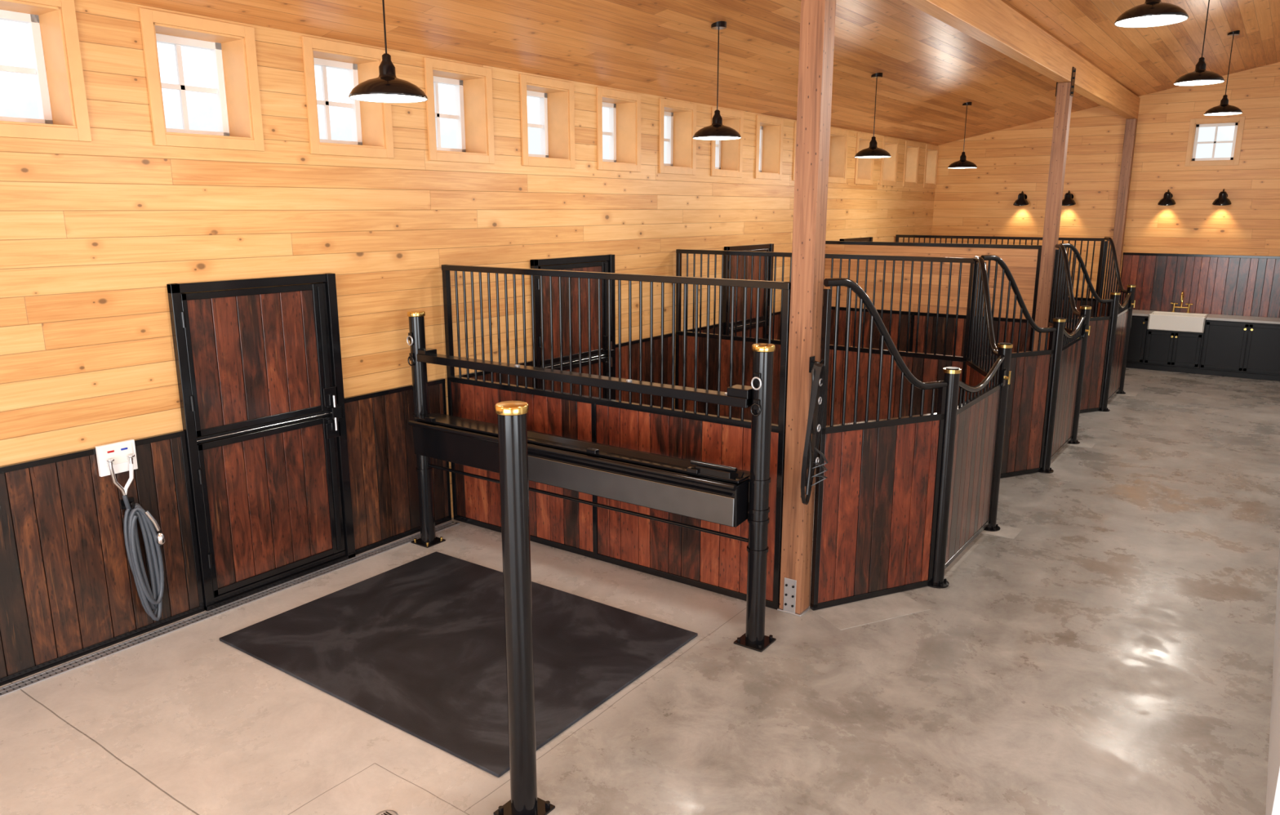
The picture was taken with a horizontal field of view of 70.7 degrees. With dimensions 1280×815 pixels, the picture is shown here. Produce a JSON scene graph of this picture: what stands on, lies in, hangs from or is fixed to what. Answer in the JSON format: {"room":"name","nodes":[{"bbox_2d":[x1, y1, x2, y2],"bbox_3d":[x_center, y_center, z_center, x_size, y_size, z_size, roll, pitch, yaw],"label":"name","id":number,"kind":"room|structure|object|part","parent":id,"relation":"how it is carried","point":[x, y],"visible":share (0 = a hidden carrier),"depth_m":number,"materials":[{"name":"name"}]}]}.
{"room":"horse stable","nodes":[
{"label":"horse stable","id":0,"kind":"room"},
{"bbox_2d":[0,0,937,518],"bbox_3d":[-0.898,-1.266,8.980,0.340,4.000,23.100,9,15,34],"label":"wall","id":1,"kind":"structure","parent":0,"point":[94,233],"depth_m":6.46,"materials":[{"name":"brown wood"}]},
{"bbox_2d":[0,0,91,141],"bbox_3d":[-3.547,-1.893,4.978,0.332,0.790,0.740,9,15,34],"label":"window","id":2,"kind":"structure","parent":1,"relation":"in","point":[57,71],"depth_m":5.16,"materials":[{"name":"brown wood"}]},
{"bbox_2d":[0,430,204,685],"bbox_3d":[-5.160,1.428,3.100,0.036,1.275,7.455,9,15,34],"label":"wainscot paneling","id":3,"kind":"structure","parent":1,"relation":"attached to","point":[68,590],"depth_m":5.50,"materials":[{"name":"brown wood"}]},
{"bbox_2d":[95,439,137,495],"bbox_3d":[-3.213,0.381,5.576,0.096,0.328,0.220,9,15,34],"label":"box","id":4,"kind":"object","parent":1,"relation":"attached to","point":[117,457],"visible":1,"depth_m":5.56,"materials":[{"name":"white plastic"}]},
{"bbox_2d":[119,494,165,620],"bbox_3d":[-3.147,0.957,5.759,0.221,0.874,0.129,-11,16,-40],"label":"garden hose","id":5,"kind":"object","parent":4,"relation":"hanging from","point":[149,599],"visible":1,"depth_m":5.72,"materials":[{"name":"grey rubber"}]},
{"bbox_2d":[138,7,264,151],"bbox_3d":[-2.906,-2.087,5.860,0.332,0.790,0.740,9,15,34],"label":"window","id":6,"kind":"structure","parent":1,"relation":"in","point":[232,46],"depth_m":5.95,"materials":[{"name":"brown wood"}]},
{"bbox_2d":[166,272,355,610],"bbox_3d":[-2.620,0.202,6.436,0.096,2.230,1.220,9,15,34],"label":"door","id":7,"kind":"structure","parent":1,"relation":"in","point":[272,501],"depth_m":6.39,"materials":[{"name":"brown wood"}]},
{"bbox_2d":[301,35,394,158],"bbox_3d":[-2.264,-2.282,6.742,0.332,0.790,0.740,9,15,34],"label":"window","id":8,"kind":"structure","parent":1,"relation":"in","point":[371,125],"depth_m":6.81,"materials":[{"name":"brown wood"}]},
{"bbox_2d":[344,377,451,555],"bbox_3d":[-1.986,0.465,7.462,0.036,1.275,1.045,9,15,34],"label":"wainscot paneling","id":9,"kind":"structure","parent":1,"relation":"attached to","point":[382,457],"depth_m":7.35,"materials":[{"name":"brown wood"}]},
{"bbox_2d":[423,57,494,164],"bbox_3d":[-1.622,-2.477,7.624,0.332,0.790,0.740,9,15,34],"label":"window","id":10,"kind":"structure","parent":1,"relation":"in","point":[473,84],"depth_m":7.75,"materials":[{"name":"brown wood"}]},
{"bbox_2d":[456,360,533,387],"bbox_3d":[-1.325,0.264,8.370,0.036,1.275,1.055,9,15,34],"label":"wainscot paneling","id":11,"kind":"structure","parent":1,"relation":"attached to","point":[487,374],"depth_m":8.36,"materials":[{"name":"brown wood"}]},
{"bbox_2d":[519,73,575,168],"bbox_3d":[-0.980,-2.672,8.506,0.332,0.790,0.740,9,15,34],"label":"window","id":12,"kind":"structure","parent":1,"relation":"in","point":[557,107],"depth_m":8.65,"materials":[{"name":"brown wood"}]},
{"bbox_2d":[529,253,615,399],"bbox_3d":[-0.633,-0.401,9.167,0.096,2.230,1.240,9,15,34],"label":"door","id":13,"kind":"structure","parent":1,"relation":"in","point":[599,265],"depth_m":9.08,"materials":[{"name":"black metal"}]},
{"bbox_2d":[595,87,640,172],"bbox_3d":[-0.338,-2.866,9.388,0.332,0.790,0.740,9,15,34],"label":"window","id":14,"kind":"structure","parent":1,"relation":"in","point":[624,108],"depth_m":9.55,"materials":[{"name":"brown wood"}]},
{"bbox_2d":[615,332,671,408],"bbox_3d":[0.047,-0.152,10.256,0.036,1.275,1.185,9,15,34],"label":"wainscoting","id":15,"kind":"structure","parent":1,"relation":"attached to","point":[667,337],"depth_m":10.22,"materials":[{"name":"brown wood"}]},
{"bbox_2d":[658,97,696,174],"bbox_3d":[0.303,-3.061,10.270,0.332,0.790,0.740,9,15,34],"label":"window","id":16,"kind":"structure","parent":1,"relation":"in","point":[681,117],"depth_m":10.44,"materials":[{"name":"brown wood"}]},
{"bbox_2d":[687,322,724,334],"bbox_3d":[0.751,-0.366,11.223,0.036,1.275,1.085,9,15,34],"label":"wainscoting","id":17,"kind":"structure","parent":1,"relation":"attached to","point":[711,326],"depth_m":11.28,"materials":[{"name":"brown wood"}]},
{"bbox_2d":[711,106,743,177],"bbox_3d":[0.945,-3.256,11.152,0.332,0.790,0.740,9,15,34],"label":"window","id":18,"kind":"structure","parent":1,"relation":"in","point":[726,155],"depth_m":11.32,"materials":[{"name":"brown wood"}]},
{"bbox_2d":[722,243,773,338],"bbox_3d":[1.452,-1.033,12.032,0.096,2.230,1.240,9,15,34],"label":"door","id":19,"kind":"structure","parent":1,"relation":"in","point":[770,246],"depth_m":11.91,"materials":[{"name":"brown wood"}]},
{"bbox_2d":[755,115,783,179],"bbox_3d":[1.587,-3.450,12.034,0.332,0.790,0.740,9,15,34],"label":"window","id":20,"kind":"structure","parent":1,"relation":"in","point":[769,130],"depth_m":12.20,"materials":[{"name":"brown wood"}]},
{"bbox_2d":[771,311,780,339],"bbox_3d":[2.127,-0.783,13.113,0.036,1.275,1.165,9,15,34],"label":"wainscoting","id":21,"kind":"structure","parent":1,"relation":"attached to","point":[777,314],"depth_m":12.73,"materials":[{"name":"brown wood"}]},
{"bbox_2d":[792,121,796,180],"bbox_3d":[2.229,-3.645,12.915,0.332,0.790,0.740,9,15,34],"label":"window","id":22,"kind":"structure","parent":1,"relation":"in","point":[795,122],"depth_m":12.54,"materials":[{"name":"brown wood"}]},
{"bbox_2d":[827,127,848,183],"bbox_3d":[2.871,-3.840,13.797,0.332,0.790,0.740,9,15,34],"label":"window","id":23,"kind":"structure","parent":1,"relation":"in","point":[838,145],"depth_m":13.98,"materials":[{"name":"brown wood"}]},
{"bbox_2d":[839,236,872,241],"bbox_3d":[3.538,-1.666,14.898,0.096,2.230,1.240,9,15,34],"label":"door","id":24,"kind":"structure","parent":1,"relation":"in","point":[865,238],"depth_m":14.74,"materials":[{"name":"black metal"}]},
{"bbox_2d":[854,132,875,184],"bbox_3d":[3.513,-4.035,14.679,0.332,0.790,0.740,9,15,34],"label":"window","id":25,"kind":"structure","parent":1,"relation":"in","point":[864,170],"depth_m":14.85,"materials":[{"name":"brown wood"}]},
{"bbox_2d":[880,136,898,186],"bbox_3d":[4.155,-4.229,15.561,0.332,0.790,0.740,9,15,34],"label":"window","id":26,"kind":"structure","parent":1,"relation":"in","point":[888,176],"depth_m":15.71,"materials":[{"name":"brown wood"}]},
{"bbox_2d":[902,140,919,186],"bbox_3d":[4.796,-4.424,16.443,0.332,0.790,0.740,9,15,34],"label":"window","id":27,"kind":"structure","parent":1,"relation":"in","point":[912,150],"depth_m":16.59,"materials":[{"name":"brown wood"}]},
{"bbox_2d":[923,144,938,188],"bbox_3d":[5.438,-4.619,17.325,0.332,0.790,0.740,9,15,34],"label":"window","id":28,"kind":"structure","parent":1,"relation":"in","point":[931,153],"depth_m":17.48,"materials":[{"name":"brown wood"}]},
{"bbox_2d":[0,367,1279,814],"bbox_3d":[3.259,1.422,6.548,10.540,0.200,23.100,9,15,34],"label":"floor","id":29,"kind":"structure","parent":0,"point":[1113,655],"depth_m":5.17,"materials":[{"name":"concrete"}]},
{"bbox_2d":[0,520,459,696],"bbox_3d":[-4.284,1.817,4.273,0.099,0.008,9.200,9,15,34],"label":"drain grate","id":30,"kind":"object","parent":29,"relation":"on","point":[46,674],"visible":0.97,"depth_m":6.07,"materials":[{"name":"metal"}]},
{"bbox_2d":[376,809,398,814],"bbox_3d":[-1.153,1.859,4.088,0.112,0.006,0.112,9,15,34],"label":"floor drain","id":31,"kind":"object","parent":29,"relation":"on","point":[385,811],"visible":1,"depth_m":4.12,"materials":[{"name":"metal"}]},
{"bbox_2d":[406,310,445,547],"bbox_3d":[-1.754,0.180,7.271,0.200,1.914,0.200,9,15,34],"label":"post","id":32,"kind":"object","parent":29,"relation":"on","point":[416,334],"visible":0.84,"depth_m":7.20,"materials":[{"name":"black metal"}]},
{"bbox_2d":[408,412,750,527],"bbox_3d":[-0.542,0.358,6.360,2.910,0.358,0.290,9,15,34],"label":"trough","id":33,"kind":"object","parent":32,"relation":"attached to","point":[719,494],"visible":0.8,"depth_m":6.03,"materials":[{"name":"black metal"}]},
{"bbox_2d":[416,347,752,408],"bbox_3d":[-0.515,-0.242,6.267,2.920,0.110,0.135,9,15,34],"label":"rail","id":34,"kind":"object","parent":32,"relation":"attached to","point":[736,395],"visible":0.96,"depth_m":6.04,"materials":[{"name":"black metal"}]},
{"bbox_2d":[428,463,748,542],"bbox_3d":[-0.511,0.650,6.470,2.920,0.025,0.025,9,15,34],"label":"crossbar","id":35,"kind":"object","parent":32,"relation":"attached to","point":[566,497],"visible":0.79,"depth_m":6.24,"materials":[{"name":"black metal"}]},
{"bbox_2d":[219,551,697,777],"bbox_3d":[-1.159,1.474,5.798,2.460,0.019,1.830,9,15,34],"label":"mat","id":36,"kind":"object","parent":29,"relation":"on","point":[417,646],"visible":1,"depth_m":5.61,"materials":[{"name":"black rubber"}]},
{"bbox_2d":[493,400,555,814],"bbox_3d":[-0.529,0.917,3.930,0.200,1.914,0.200,9,15,34],"label":"post","id":37,"kind":"object","parent":29,"relation":"on","point":[511,415],"visible":1,"depth_m":3.87,"materials":[{"name":"black metal"}]},
{"bbox_2d":[441,264,791,609],"bbox_3d":[-0.340,0.097,6.890,3.195,2.240,0.060,9,15,34],"label":"wall","id":38,"kind":"structure","parent":29,"relation":"on","point":[716,563],"depth_m":6.74,"materials":[{"name":"black metal"}]},
{"bbox_2d":[733,342,776,652],"bbox_3d":[0.732,0.561,5.546,0.200,1.914,0.200,9,15,34],"label":"post","id":39,"kind":"object","parent":29,"relation":"on","point":[754,637],"visible":1,"depth_m":5.50,"materials":[{"name":"black metal"}]},
{"bbox_2d":[777,0,835,616],"bbox_3d":[1.066,-0.739,5.757,0.200,4.360,0.180,9,15,34],"label":"timber post","id":40,"kind":"object","parent":29,"relation":"on","point":[817,20],"visible":1,"depth_m":5.67,"materials":[{"name":"brown wood"}]},
{"bbox_2d":[800,355,828,504],"bbox_3d":[1.124,0.166,5.770,0.142,0.973,0.193,9,15,34],"label":"halter","id":41,"kind":"object","parent":40,"relation":"hanging from","point":[817,400],"visible":1,"depth_m":5.77,"materials":[{"name":"black leather"}]},
{"bbox_2d":[675,248,977,425],"bbox_3d":[1.801,-0.522,9.693,3.360,2.240,0.060,9,15,34],"label":"wall","id":42,"kind":"structure","parent":29,"relation":"on","point":[926,367],"depth_m":9.47,"materials":[{"name":"black metal"}]},
{"bbox_2d":[809,256,1022,629],"bbox_3d":[2.427,0.054,7.025,0.817,2.265,3.549,9,15,34],"label":"stall","id":43,"kind":"object","parent":29,"relation":"on","point":[900,498],"visible":0.99,"depth_m":6.31,"materials":[{"name":"black metal"}]},
{"bbox_3d":[1.655,0.240,6.173,1.042,2.260,0.051,-6,14,-24],"label":"angled panel","id":44,"kind":"part","parent":43,"relation":"part of","materials":[{"name":"brown wood"}]},
{"bbox_3d":[2.183,0.510,6.476,0.179,1.612,0.179,9,15,34],"label":"gate post","id":45,"kind":"part","parent":43,"relation":"part of","materials":[{"name":"black metal"}]},
{"bbox_3d":[3.077,-0.192,8.127,0.051,2.260,1.068,1,13,6],"label":"angled panel","id":46,"kind":"part","parent":43,"relation":"part of","materials":[{"name":"black metal"}]},
{"bbox_3d":[3.018,0.257,7.622,0.179,1.612,0.179,9,15,34],"label":"gate post","id":47,"kind":"part","parent":43,"relation":"part of","materials":[{"name":"black metal"}]},
{"bbox_2d":[821,240,1042,359],"bbox_3d":[3.808,-1.161,12.589,3.195,2.240,0.060,9,15,34],"label":"wall","id":48,"kind":"structure","parent":29,"relation":"on","point":[1023,261],"depth_m":12.37,"materials":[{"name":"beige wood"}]},
{"bbox_2d":[895,234,1104,318],"bbox_3d":[5.943,-1.778,15.384,3.360,2.240,0.060,9,15,34],"label":"wall","id":49,"kind":"structure","parent":29,"relation":"on","point":[897,236],"depth_m":14.58,"materials":[{"name":"black metal"}]},
{"bbox_2d":[973,244,1095,478],"bbox_3d":[4.546,-0.588,9.936,0.817,2.265,3.395,9,15,34],"label":"stall","id":50,"kind":"object","parent":29,"relation":"on","point":[1045,388],"visible":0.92,"depth_m":9.29,"materials":[{"name":"brown wood"}]},
{"bbox_3d":[3.729,-0.389,9.022,1.042,2.260,0.051,-6,14,-24],"label":"angled panel","id":51,"kind":"part","parent":50,"relation":"part of","materials":[{"name":"brown wood"}]},
{"bbox_3d":[4.257,-0.119,9.326,0.179,1.612,0.179,9,15,34],"label":"gate post","id":52,"kind":"part","parent":50,"relation":"part of","materials":[{"name":"black metal"}]},
{"bbox_3d":[5.151,-0.821,10.976,0.051,2.260,1.068,1,13,6],"label":"angled panel","id":53,"kind":"part","parent":50,"relation":"part of","materials":[{"name":"black metal"}]},
{"bbox_3d":[5.091,-0.372,10.472,0.179,1.612,0.179,9,15,34],"label":"gate post","id":54,"kind":"part","parent":50,"relation":"part of","materials":[{"name":"black metal"}]},
{"bbox_2d":[1032,66,1075,350],"bbox_3d":[5.179,-1.992,11.407,0.200,4.348,0.180,9,15,34],"label":"timber post","id":55,"kind":"object","parent":29,"relation":"on","point":[1064,91],"visible":0.72,"depth_m":11.21,"materials":[{"name":"brown wood"}]},
{"bbox_2d":[1053,236,1137,413],"bbox_3d":[6.619,-1.218,12.785,0.817,2.265,3.395,9,15,34],"label":"stall","id":56,"kind":"object","parent":29,"relation":"on","point":[1108,340],"visible":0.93,"depth_m":12.18,"materials":[{"name":"black metal"}]},
{"bbox_3d":[5.803,-1.018,11.872,1.042,2.260,0.051,-6,14,-24],"label":"angled panel","id":57,"kind":"part","parent":56,"relation":"part of","materials":[{"name":"brown wood"}]},
{"bbox_3d":[6.331,-0.748,12.175,0.179,1.612,0.179,9,15,34],"label":"gate post","id":58,"kind":"part","parent":56,"relation":"part of","materials":[{"name":"black metal"}]},
{"bbox_3d":[7.225,-1.450,13.826,0.051,2.260,1.068,1,13,6],"label":"angled panel","id":59,"kind":"part","parent":56,"relation":"part of","materials":[{"name":"black metal"}]},
{"bbox_3d":[7.165,-1.002,13.322,0.179,1.612,0.179,9,15,34],"label":"gate post","id":60,"kind":"part","parent":56,"relation":"part of","materials":[{"name":"black metal"}]},
{"bbox_2d":[1106,118,1137,298],"bbox_3d":[8.394,-2.883,15.844,0.156,4.175,0.156,9,15,34],"label":"timber post","id":61,"kind":"object","parent":29,"relation":"on","point":[1131,123],"visible":0.51,"depth_m":15.60,"materials":[{"name":"brown wood"}]},
{"bbox_2d":[1125,315,1279,381],"bbox_3d":[9.401,-1.058,15.206,2.580,0.910,0.660,9,15,34],"label":"base cabinet","id":62,"kind":"object","parent":29,"relation":"on","point":[1241,349],"visible":0.85,"depth_m":14.84,"materials":[{"name":"black wood"}]},
{"bbox_2d":[1132,309,1279,324],"bbox_3d":[9.404,-1.524,15.111,2.596,0.038,0.646,9,15,34],"label":"countertop","id":63,"kind":"structure","parent":62,"relation":"on","point":[1135,312],"depth_m":14.73,"materials":[{"name":"grey stone"}]},
{"bbox_2d":[1146,311,1208,333],"bbox_3d":[9.096,-1.451,15.262,0.820,0.263,0.565,9,15,34],"label":"farmhouse sink","id":64,"kind":"object","parent":63,"relation":"in","point":[1157,320],"visible":0.89,"depth_m":15.07,"materials":[{"name":"white ceramic"}]},
{"bbox_2d":[1170,290,1192,313],"bbox_3d":[9.244,-1.800,15.399,0.330,0.376,0.228,9,15,34],"label":"bridge faucet","id":65,"kind":"object","parent":63,"relation":"on","point":[1188,308],"visible":1,"depth_m":15.44,"materials":[{"name":"gold metal"}]},
{"bbox_2d":[115,0,1279,145],"bbox_3d":[3.259,-3.159,5.537,10.540,1.538,23.100,9,15,34],"label":"ceiling","id":66,"kind":"structure","parent":0,"point":[930,68],"depth_m":8.98,"materials":[{"name":"brown wood"}]},
{"bbox_2d":[348,0,427,102],"bbox_3d":[-1.387,-2.162,4.879,0.424,0.938,0.424,9,15,34],"label":"pendant lamp","id":67,"kind":"object","parent":66,"relation":"hanging from","point":[387,87],"visible":1,"depth_m":4.90,"materials":[{"name":"black metal"}]},
{"bbox_3d":[-1.387,-2.274,4.854,0.130,0.708,0.130,9,15,34],"label":"cord and canopy","id":68,"kind":"part","parent":67,"relation":"part of","materials":[{"name":"black metal"}]},
{"bbox_3d":[-1.387,-1.819,4.955,0.424,0.236,0.424,9,15,34],"label":"lamp shade","id":69,"kind":"part","parent":67,"relation":"part of","materials":[{"name":"black metal"}]},
{"bbox_3d":[-1.387,-1.748,4.970,0.068,0.090,0.068,9,15,34],"label":"bulb","id":70,"kind":"part","parent":67,"relation":"part of","materials":[{"name":"white glass"}]},
{"bbox_2d":[692,21,741,140],"bbox_3d":[0.664,-2.784,7.697,0.424,0.938,0.424,9,15,34],"label":"pendant lamp","id":71,"kind":"object","parent":66,"relation":"hanging from","point":[717,131],"visible":1,"depth_m":7.67,"materials":[{"name":"black metal"}]},
{"bbox_3d":[0.664,-2.441,7.772,0.424,0.236,0.424,9,15,34],"label":"lamp shade","id":72,"kind":"part","parent":71,"relation":"part of","materials":[{"name":"black metal"}]},
{"bbox_3d":[0.664,-2.896,7.672,0.130,0.708,0.130,9,15,34],"label":"cord and canopy","id":73,"kind":"part","parent":71,"relation":"part of","materials":[{"name":"black metal"}]},
{"bbox_2d":[854,72,891,158],"bbox_3d":[2.749,-3.416,10.562,0.424,0.938,0.424,9,15,34],"label":"pendant lamp","id":74,"kind":"object","parent":66,"relation":"hanging from","point":[873,151],"visible":0.99,"depth_m":10.53,"materials":[{"name":"black metal"}]},
{"bbox_3d":[2.749,-3.074,10.638,0.424,0.236,0.424,9,15,34],"label":"lamp shade","id":75,"kind":"part","parent":74,"relation":"part of","materials":[{"name":"black metal"}]},
{"bbox_3d":[2.749,-3.529,10.537,0.130,0.708,0.130,9,15,34],"label":"cord and canopy","id":76,"kind":"part","parent":74,"relation":"part of","materials":[{"name":"black metal"}]},
{"bbox_2d":[947,102,977,168],"bbox_3d":[4.835,-4.049,13.428,0.424,0.938,0.424,9,15,34],"label":"pendant lamp","id":77,"kind":"object","parent":66,"relation":"hanging from","point":[962,162],"visible":1,"depth_m":13.40,"materials":[{"name":"black metal"}]},
{"bbox_3d":[4.835,-3.706,13.503,0.424,0.236,0.424,9,15,34],"label":"lamp shade","id":78,"kind":"part","parent":77,"relation":"part of","materials":[{"name":"black metal"}]},
{"bbox_3d":[4.835,-4.161,13.403,0.130,0.708,0.130,9,15,34],"label":"cord and canopy","id":79,"kind":"part","parent":77,"relation":"part of","materials":[{"name":"black metal"}]},
{"bbox_2d":[902,0,1140,119],"bbox_3d":[1.918,-3.128,6.457,0.150,0.344,22.600,9,15,34],"label":"ceiling beam","id":80,"kind":"structure","parent":66,"relation":"attached to","point":[994,24],"depth_m":9.14,"materials":[{"name":"brown wood"}]},
{"bbox_2d":[1114,0,1188,27],"bbox_3d":[3.305,-2.984,5.730,0.424,0.996,0.424,9,15,34],"label":"pendant lamp","id":81,"kind":"object","parent":66,"relation":"hanging from","point":[1153,13],"visible":1,"depth_m":5.79,"materials":[{"name":"black metal"}]},
{"bbox_3d":[3.305,-2.541,5.828,0.068,0.090,0.068,9,15,34],"label":"bulb","id":82,"kind":"part","parent":81,"relation":"part of","materials":[{"name":"white glass"}]},
{"bbox_2d":[1173,0,1224,85],"bbox_3d":[5.391,-3.616,8.596,0.424,0.996,0.424,9,15,34],"label":"pendant lamp","id":83,"kind":"object","parent":66,"relation":"hanging from","point":[1200,76],"visible":1,"depth_m":8.63,"materials":[{"name":"black metal"}]},
{"bbox_3d":[5.391,-3.245,8.678,0.424,0.236,0.424,9,15,34],"label":"lamp shade","id":84,"kind":"part","parent":83,"relation":"part of","materials":[{"name":"black metal"}]},
{"bbox_3d":[5.391,-3.728,8.571,0.130,0.766,0.130,9,15,34],"label":"cord and canopy","id":85,"kind":"part","parent":83,"relation":"part of","materials":[{"name":"black metal"}]},
{"bbox_2d":[1204,30,1242,115],"bbox_3d":[7.476,-4.249,11.461,0.424,0.996,0.424,9,15,34],"label":"pendant lamp","id":86,"kind":"object","parent":66,"relation":"hanging from","point":[1224,108],"visible":1,"depth_m":11.46,"materials":[{"name":"black metal"}]},
{"bbox_3d":[7.476,-3.878,11.543,0.424,0.236,0.424,9,15,34],"label":"lamp shade","id":87,"kind":"part","parent":86,"relation":"part of","materials":[{"name":"black metal"}]},
{"bbox_3d":[7.476,-4.361,11.437,0.130,0.766,0.130,9,15,34],"label":"cord and canopy","id":88,"kind":"part","parent":86,"relation":"part of","materials":[{"name":"black metal"}]},
{"bbox_2d":[931,62,1279,298],"bbox_3d":[8.302,-3.406,16.134,6.030,5.096,0.300,9,15,34],"label":"wall","id":89,"kind":"structure","parent":0,"point":[1010,162],"depth_m":15.63,"materials":[{"name":"brown wood"}]},
{"bbox_2d":[1013,191,1028,205],"bbox_3d":[7.021,-3.844,16.588,0.270,0.268,0.306,9,15,34],"label":"wall sconce","id":90,"kind":"object","parent":89,"relation":"attached to","point":[1021,201],"visible":1,"depth_m":16.50,"materials":[{"name":"black metal"}]},
{"bbox_2d":[1062,190,1075,205],"bbox_3d":[7.665,-3.745,16.141,0.270,0.268,0.306,9,15,34],"label":"wall sconce","id":91,"kind":"object","parent":89,"relation":"attached to","point":[1068,200],"visible":0.97,"depth_m":16.05,"materials":[{"name":"black metal"}]},
{"bbox_2d":[1157,189,1175,205],"bbox_3d":[8.928,-3.552,15.264,0.270,0.268,0.306,9,15,34],"label":"wall sconce","id":92,"kind":"object","parent":89,"relation":"attached to","point":[1167,200],"visible":1,"depth_m":15.18,"materials":[{"name":"black metal"}]},
{"bbox_2d":[1119,252,1279,317],"bbox_3d":[9.591,-2.062,15.275,2.620,1.040,0.044,9,15,34],"label":"wainscoting","id":93,"kind":"structure","parent":89,"relation":"attached to","point":[1214,284],"depth_m":15.27,"materials":[{"name":"brown wood"}]},
{"bbox_2d":[1184,115,1244,166],"bbox_3d":[9.511,-4.392,14.929,0.760,0.760,0.172,9,15,34],"label":"window","id":94,"kind":"structure","parent":89,"relation":"in","point":[1238,122],"depth_m":14.91,"materials":[{"name":"brown wood"}]},
{"bbox_2d":[1212,188,1231,205],"bbox_3d":[9.572,-3.453,14.817,0.270,0.268,0.306,9,15,34],"label":"wall sconce","id":95,"kind":"object","parent":89,"relation":"attached to","point":[1222,200],"visible":1,"depth_m":14.73,"materials":[{"name":"black metal"}]},
{"bbox_2d":[1265,537,1279,814],"bbox_3d":[8.433,-1.548,7.718,4.170,5.096,14.200,9,15,34],"label":"wall","id":96,"kind":"structure","parent":0,"point":[1273,795],"depth_m":4.39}
]}

